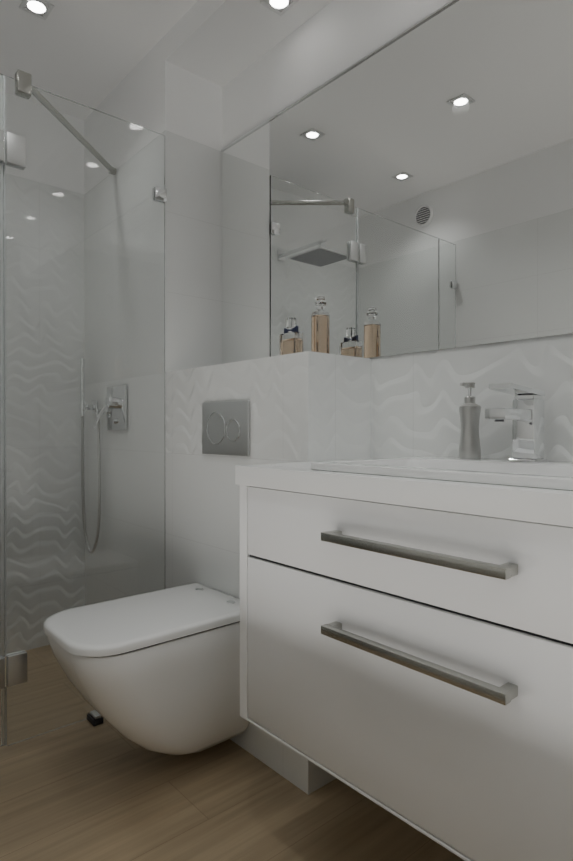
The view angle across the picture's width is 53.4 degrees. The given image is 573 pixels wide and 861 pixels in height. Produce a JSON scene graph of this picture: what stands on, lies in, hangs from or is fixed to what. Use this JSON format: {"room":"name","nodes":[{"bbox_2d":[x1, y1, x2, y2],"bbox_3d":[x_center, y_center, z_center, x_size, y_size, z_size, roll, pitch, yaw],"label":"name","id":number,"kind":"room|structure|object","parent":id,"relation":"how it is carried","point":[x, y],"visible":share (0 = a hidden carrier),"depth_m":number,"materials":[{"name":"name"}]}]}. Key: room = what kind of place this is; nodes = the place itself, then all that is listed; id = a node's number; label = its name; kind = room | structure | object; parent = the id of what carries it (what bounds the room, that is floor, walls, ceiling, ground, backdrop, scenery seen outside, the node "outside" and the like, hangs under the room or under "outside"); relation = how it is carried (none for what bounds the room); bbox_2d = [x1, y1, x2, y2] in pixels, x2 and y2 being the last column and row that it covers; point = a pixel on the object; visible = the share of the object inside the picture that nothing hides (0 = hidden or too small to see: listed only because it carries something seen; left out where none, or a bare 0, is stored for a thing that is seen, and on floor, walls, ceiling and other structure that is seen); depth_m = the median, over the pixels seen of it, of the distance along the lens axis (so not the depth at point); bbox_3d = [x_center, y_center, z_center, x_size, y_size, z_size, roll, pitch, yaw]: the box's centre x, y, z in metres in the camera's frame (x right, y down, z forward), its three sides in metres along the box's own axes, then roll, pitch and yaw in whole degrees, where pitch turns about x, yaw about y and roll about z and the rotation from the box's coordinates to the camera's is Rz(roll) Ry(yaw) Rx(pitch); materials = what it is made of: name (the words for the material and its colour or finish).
{"room":"bathroom","nodes":[
{"label":"bathroom","id":0,"kind":"room"},
{"bbox_2d":[0,0,572,860],"bbox_3d":[-0.254,-0.229,0.979,1.861,2.600,3.585,0,0,-41],"label":"wall","id":1,"kind":"structure","parent":0,"point":[200,84],"depth_m":1.64,"materials":[{"name":"white tile"}]},
{"bbox_2d":[19,0,53,19],"bbox_3d":[-0.832,-1.411,1.897,0.087,0.003,0.086,0,0,-41],"label":"recessed light","id":2,"kind":"object","parent":1,"relation":"in","point":[35,7],"depth_m":1.90,"materials":[{"name":"white"}]},
{"bbox_2d":[0,69,166,746],"bbox_3d":[-1.076,-0.066,1.737,1.369,2.026,0.486,0,0,-41],"label":"screen","id":3,"kind":"object","parent":1,"relation":"attached to","point":[83,195],"visible":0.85,"depth_m":1.82,"materials":[{"name":"clear glass"}]},
{"bbox_2d":[43,583,249,754],"bbox_3d":[-0.380,0.703,1.589,0.518,0.406,0.354,0,0,-41],"label":"toilet","id":4,"kind":"object","parent":1,"relation":"attached to","point":[158,671],"visible":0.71,"depth_m":1.47,"materials":[{"name":"white ceramic"}]},
{"bbox_2d":[202,400,249,455],"bbox_3d":[-0.192,-0.007,1.755,0.012,0.164,0.246,0,0,-41],"label":"flush plate","id":5,"kind":"object","parent":1,"relation":"attached to","point":[225,427],"visible":1,"depth_m":1.74,"materials":[{"name":"silver metal"}]},
{"bbox_2d":[259,0,298,15],"bbox_3d":[-0.022,-1.320,1.755,0.087,0.003,0.087,0,0,-41],"label":"recessed light","id":6,"kind":"object","parent":1,"relation":"in","point":[275,4],"depth_m":1.77,"materials":[{"name":"white"}]},
{"bbox_2d":[279,317,302,354],"bbox_3d":[0.014,-0.272,1.696,0.036,0.128,0.076,0,0,-41],"label":"perfume bottle","id":7,"kind":"object","parent":1,"relation":"on","point":[291,339],"visible":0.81,"depth_m":1.68,"materials":[{"name":"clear glass"}]},
{"bbox_2d":[311,295,329,353],"bbox_3d":[0.097,-0.296,1.627,0.052,0.177,0.052,0,0,-41],"label":"perfume bottle","id":8,"kind":"object","parent":1,"relation":"on","point":[320,329],"visible":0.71,"depth_m":1.61,"materials":[{"name":"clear glass"}]},
{"bbox_2d":[221,0,572,363],"bbox_3d":[0.584,-0.642,1.238,0.011,0.869,2.541,0,0,-41],"label":"wall mirror","id":9,"kind":"object","parent":1,"relation":"attached to","point":[409,190],"visible":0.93,"depth_m":1.50,"materials":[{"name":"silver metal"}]},
{"bbox_2d":[235,456,572,860],"bbox_3d":[0.457,0.368,1.006,0.511,0.602,1.241,0,0,-41],"label":"bathroom vanity","id":10,"kind":"object","parent":1,"relation":"attached to","point":[406,639],"visible":1,"depth_m":0.94,"materials":[{"name":"white paint"}]},
{"bbox_2d":[459,382,480,458],"bbox_3d":[0.420,-0.022,1.316,0.061,0.176,0.050,0,0,-41],"label":"soap dispenser","id":11,"kind":"object","parent":10,"relation":"on","point":[469,413],"visible":1,"depth_m":1.30,"materials":[{"name":"silver metal"}]},
{"bbox_2d":[485,383,547,461],"bbox_3d":[0.475,-0.014,1.183,0.169,0.160,0.058,0,0,-41],"label":"faucet","id":12,"kind":"object","parent":10,"relation":"on","point":[525,414],"visible":1,"depth_m":1.19,"materials":[{"name":"silver metal"}]}
]}

